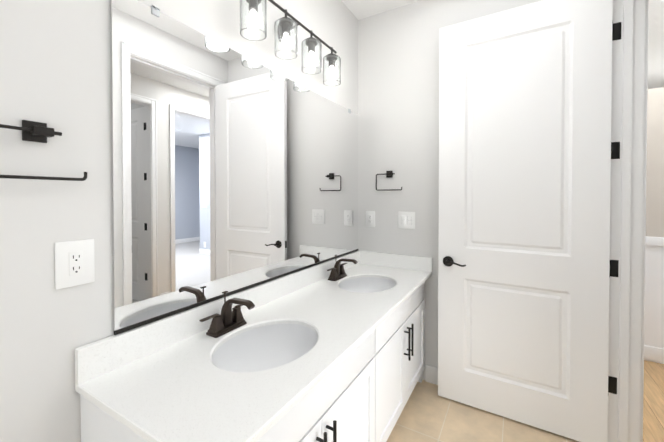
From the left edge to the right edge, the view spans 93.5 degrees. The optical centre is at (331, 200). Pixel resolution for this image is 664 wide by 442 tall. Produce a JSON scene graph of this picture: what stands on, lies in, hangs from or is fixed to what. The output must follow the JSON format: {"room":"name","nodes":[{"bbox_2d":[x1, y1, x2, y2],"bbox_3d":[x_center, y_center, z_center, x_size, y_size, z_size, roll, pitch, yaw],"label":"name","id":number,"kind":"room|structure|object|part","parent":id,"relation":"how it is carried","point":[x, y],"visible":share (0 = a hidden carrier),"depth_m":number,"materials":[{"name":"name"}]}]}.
{"room":"bathroom","nodes":[
{"label":"bathroom","id":0,"kind":"room"},
{"bbox_2d":[0,0,357,441],"bbox_3d":[-0.642,-0.050,1.156,0.120,2.720,3.406,0,1,30],"label":"wall","id":1,"kind":"structure","parent":0,"point":[55,64],"depth_m":0.86,"materials":[{"name":"white paint"}]},
{"bbox_2d":[0,120,86,180],"bbox_3d":[-0.757,-0.128,0.804,0.036,0.150,0.208,0,1,30],"label":"towel ring","id":2,"kind":"object","parent":1,"relation":"attached to","point":[34,131],"visible":1,"depth_m":0.80,"materials":[{"name":"brown metal"}]},
{"bbox_3d":[-0.752,-0.177,0.812,0.036,0.052,0.072,0,1,30],"label":"plate","id":3,"kind":"part","parent":2,"relation":"part of","materials":[{"name":"brown metal"}]},
{"bbox_2d":[55,239,94,289],"bbox_3d":[-0.727,0.179,0.886,0.008,0.128,0.092,0,1,30],"label":"outlet","id":4,"kind":"object","parent":1,"relation":"attached to","point":[74,263],"visible":1,"depth_m":0.88,"materials":[{"name":"white plastic"}]},
{"bbox_2d":[111,0,357,334],"bbox_3d":[-0.234,-0.131,1.716,0.015,1.079,1.746,0,1,30],"label":"mirror","id":5,"kind":"object","parent":1,"relation":"attached to","point":[233,172],"visible":1,"depth_m":1.27,"materials":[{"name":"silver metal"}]},
{"bbox_2d":[240,0,340,85],"bbox_3d":[-0.194,-0.824,1.618,0.174,0.240,0.767,0,1,30],"label":"sconce","id":6,"kind":"object","parent":1,"relation":"attached to","point":[253,20],"visible":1,"depth_m":1.48,"materials":[{"name":"glass"}]},
{"bbox_3d":[-0.332,-0.775,1.319,0.110,0.150,0.110,0,1,30],"label":"lamp shade","id":7,"kind":"part","parent":6,"relation":"part of","materials":[{"name":"clear glass"}]},
{"bbox_3d":[-0.332,-0.753,1.319,0.048,0.091,0.048,0,1,30],"label":"bulb","id":8,"kind":"part","parent":6,"relation":"part of","materials":[{"name":"white glass"}]},
{"bbox_3d":[-0.222,-0.777,1.508,0.110,0.150,0.110,0,1,30],"label":"lamp shade","id":9,"kind":"part","parent":6,"relation":"part of","materials":[{"name":"clear glass"}]},
{"bbox_3d":[-0.203,-0.875,1.623,0.152,0.138,0.757,0,1,30],"label":"frame","id":10,"kind":"part","parent":6,"relation":"part of","materials":[{"name":"brown metal"}]},
{"bbox_3d":[-0.111,-0.780,1.697,0.110,0.150,0.110,0,1,30],"label":"lamp shade","id":11,"kind":"part","parent":6,"relation":"part of","materials":[{"name":"clear glass"}]},
{"bbox_3d":[-0.001,-0.782,1.886,0.110,0.150,0.110,0,1,30],"label":"lamp shade","id":12,"kind":"part","parent":6,"relation":"part of","materials":[{"name":"clear glass"}]},
{"bbox_2d":[75,250,358,385],"bbox_3d":[-0.251,0.461,1.686,0.019,0.100,1.864,0,1,30],"label":"backsplash","id":13,"kind":"structure","parent":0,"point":[93,359],"depth_m":1.16,"materials":[{"name":"white stone"}]},
{"bbox_2d":[358,0,541,379],"bbox_3d":[0.891,-0.063,2.163,1.510,2.720,0.120,0,1,30],"label":"wall","id":14,"kind":"structure","parent":0,"point":[398,91],"depth_m":2.29,"materials":[{"name":"white paint"}]},
{"bbox_2d":[366,211,374,226],"bbox_3d":[0.298,0.147,2.438,0.079,0.124,0.008,0,1,30],"label":"outlet","id":15,"kind":"object","parent":14,"relation":"attached to","point":[370,218],"visible":1,"depth_m":2.43,"materials":[{"name":"white plastic"}]},
{"bbox_2d":[376,171,401,190],"bbox_3d":[0.428,-0.146,2.342,0.208,0.150,0.036,0,1,30],"label":"towel ring","id":16,"kind":"object","parent":14,"relation":"attached to","point":[388,174],"visible":0.96,"depth_m":2.35,"materials":[{"name":"brown metal"}]},
{"bbox_3d":[0.436,-0.195,2.337,0.072,0.052,0.036,0,1,30],"label":"plate","id":17,"kind":"part","parent":16,"relation":"part of","materials":[{"name":"brown metal"}]},
{"bbox_2d":[359,250,430,269],"bbox_3d":[0.463,0.452,2.337,0.557,0.100,0.019,0,1,30],"label":"backsplash","id":18,"kind":"structure","parent":14,"relation":"attached to","point":[405,262],"depth_m":2.32,"materials":[{"name":"white stone"}]},
{"bbox_2d":[398,211,414,228],"bbox_3d":[0.548,0.147,2.292,0.125,0.124,0.008,0,1,30],"label":"switch","id":19,"kind":"object","parent":14,"relation":"attached to","point":[406,220],"visible":1,"depth_m":2.29,"materials":[{"name":"white plastic"}]},
{"bbox_2d":[425,365,437,384],"bbox_3d":[1.089,1.239,1.987,0.973,0.120,0.014,0,1,30],"label":"baseboard","id":20,"kind":"structure","parent":14,"relation":"attached to","point":[431,374],"depth_m":2.19,"materials":[{"name":"white"}]},
{"bbox_2d":[386,380,578,441],"bbox_3d":[0.034,1.365,0.780,1.685,0.100,3.406,0,1,30],"label":"floor","id":21,"kind":"structure","parent":0,"point":[428,414],"depth_m":1.80,"materials":[{"name":"beige tile"}]},
{"bbox_2d":[80,270,431,441],"bbox_3d":[-0.010,0.919,1.559,0.570,0.772,1.852,0,1,30],"label":"bathroom vanity","id":22,"kind":"object","parent":21,"relation":"on","point":[362,397],"depth_m":1.30,"materials":[{"name":"white wood"}]},
{"bbox_2d":[75,262,430,441],"bbox_3d":[-0.011,0.523,1.547,0.576,0.020,1.864,0,1,30],"label":"countertop","id":23,"kind":"structure","parent":22,"relation":"on","point":[227,382],"depth_m":1.00,"materials":[{"name":"white stone"}]},
{"bbox_2d":[199,291,254,337],"bbox_3d":[-0.371,0.442,1.221,0.170,0.150,0.244,0,1,30],"label":"faucet","id":24,"kind":"object","parent":23,"relation":"on","point":[230,323],"depth_m":1.23,"materials":[{"name":"brown metal"}]},
{"bbox_2d":[212,324,317,371],"bbox_3d":[-0.234,0.612,1.153,0.356,0.146,0.447,0,1,30],"label":"sink","id":25,"kind":"object","parent":23,"relation":"in","point":[257,347],"depth_m":1.29,"materials":[{"name":"white ceramic"}]},
{"bbox_2d":[327,254,357,280],"bbox_3d":[0.084,0.432,2.001,0.170,0.150,0.244,0,1,30],"label":"faucet","id":26,"kind":"object","parent":23,"relation":"on","point":[337,273],"depth_m":2.01,"materials":[{"name":"brown metal"}]},
{"bbox_2d":[339,277,395,292],"bbox_3d":[0.220,0.602,1.929,0.356,0.146,0.447,0,1,30],"label":"sink","id":27,"kind":"object","parent":23,"relation":"in","point":[353,284],"depth_m":2.10,"materials":[{"name":"white ceramic"}]},
{"bbox_3d":[-0.157,0.965,0.838,0.019,0.490,0.452,0,1,30],"label":"door","id":28,"kind":"part","parent":22,"relation":"part of","materials":[{"name":"white wood"}]},
{"bbox_3d":[-0.042,0.628,1.030,0.019,0.161,0.908,0,1,30],"label":"drawer","id":29,"kind":"part","parent":22,"relation":"part of","materials":[{"name":"white"}]},
{"bbox_3d":[-0.032,0.828,0.992,0.038,0.185,0.012,0,1,30],"label":"handle","id":30,"kind":"part","parent":22,"relation":"part of","materials":[{"name":"black metal"}]},
{"bbox_3d":[-0.002,0.827,1.044,0.038,0.185,0.012,0,1,30],"label":"handle","id":31,"kind":"part","parent":22,"relation":"part of","materials":[{"name":"black metal"}]},
{"bbox_3d":[0.073,0.959,1.231,0.019,0.490,0.452,0,1,30],"label":"door","id":32,"kind":"part","parent":22,"relation":"part of","materials":[{"name":"white wood"}]},
{"bbox_3d":[0.305,0.954,1.627,0.019,0.490,0.452,0,1,30],"label":"door","id":33,"kind":"part","parent":22,"relation":"part of","materials":[{"name":"white wood"}]},
{"bbox_3d":[0.420,0.618,1.819,0.019,0.161,0.908,0,1,30],"label":"drawer","id":34,"kind":"part","parent":22,"relation":"part of","materials":[{"name":"white wood"}]},
{"bbox_3d":[0.429,0.818,1.781,0.038,0.185,0.012,0,1,30],"label":"handle","id":35,"kind":"part","parent":22,"relation":"part of","materials":[{"name":"black metal"}]},
{"bbox_3d":[0.460,0.817,1.833,0.038,0.185,0.012,0,1,30],"label":"handle","id":36,"kind":"part","parent":22,"relation":"part of","materials":[{"name":"black metal"}]},
{"bbox_3d":[0.535,0.949,2.020,0.019,0.490,0.452,0,1,30],"label":"door","id":37,"kind":"part","parent":22,"relation":"part of","materials":[{"name":"white wood"}]},
{"bbox_2d":[341,0,663,88],"bbox_3d":[3.424,-1.458,1.039,7.240,0.100,7.340,0,1,30],"label":"ceiling","id":38,"kind":"structure","parent":0,"point":[360,9],"depth_m":2.47,"materials":[{"name":"white paint"}]},
{"bbox_2d":[643,360,663,441],"bbox_3d":[1.542,1.347,2.176,2.880,0.100,7.340,0,1,30],"label":"floor","id":39,"kind":"structure","parent":0,"point":[653,410],"depth_m":2.00,"materials":[{"name":"brown wood"}]},
{"bbox_2d":[646,87,663,236],"bbox_3d":[2.701,0.203,2.469,1.070,2.180,0.100,0,1,30],"label":"wall","id":40,"kind":"structure","parent":0,"point":[655,173],"depth_m":2.48,"materials":[{"name":"beige paint"}]},
{"bbox_2d":[644,345,663,363],"bbox_3d":[2.681,1.234,2.419,1.040,0.120,0.030,0,1,30],"label":"baseboard","id":41,"kind":"structure","parent":40,"relation":"attached to","point":[653,354],"depth_m":2.47,"materials":[{"name":"white"}]},
{"bbox_2d":[644,245,663,348],"bbox_3d":[2.675,0.768,2.431,1.042,0.810,0.004,0,1,30],"label":"wainscot","id":42,"kind":"structure","parent":40,"relation":"attached to","point":[654,303],"depth_m":2.49,"materials":[{"name":"white paint"}]},
{"bbox_2d":[645,236,663,245],"bbox_3d":[2.670,0.329,2.418,1.070,0.070,0.022,0,1,30],"label":"trim","id":43,"kind":"structure","parent":40,"relation":"attached to","point":[654,241],"depth_m":2.47,"materials":[{"name":"white wood"}]},
{"bbox_3d":[1.727,-0.061,1.980,0.118,2.720,7.220,0,1,30],"label":"wall","id":44,"kind":"structure","parent":0,"visible":0},
{"bbox_2d":[438,0,620,441],"bbox_3d":[1.089,0.089,1.828,0.892,2.400,0.048,0,1,32],"label":"door","id":45,"kind":"structure","parent":44,"relation":"in","point":[525,96],"depth_m":1.78,"materials":[{"name":"white wood"}]},
{"bbox_2d":[443,256,465,266],"bbox_3d":[0.769,0.395,1.967,0.147,0.066,0.058,0,1,32],"label":"door lever","id":46,"kind":"object","parent":45,"relation":"attached to","point":[448,261],"visible":0.98,"depth_m":2.00,"materials":[{"name":"brown metal"}]},
{"bbox_3d":[1.449,0.049,1.605,0.046,1.920,0.046,0,1,32],"label":"door hinges","id":47,"kind":"part","parent":45,"relation":"part of","materials":[{"name":"black metal"}]},
{"bbox_2d":[607,0,648,441],"bbox_3d":[1.293,0.067,1.237,0.164,2.485,0.961,0,1,30],"label":"door frame","id":48,"kind":"structure","parent":44,"relation":"attached to","point":[638,81],"depth_m":1.58,"materials":[{"name":"white wood"}]}
]}

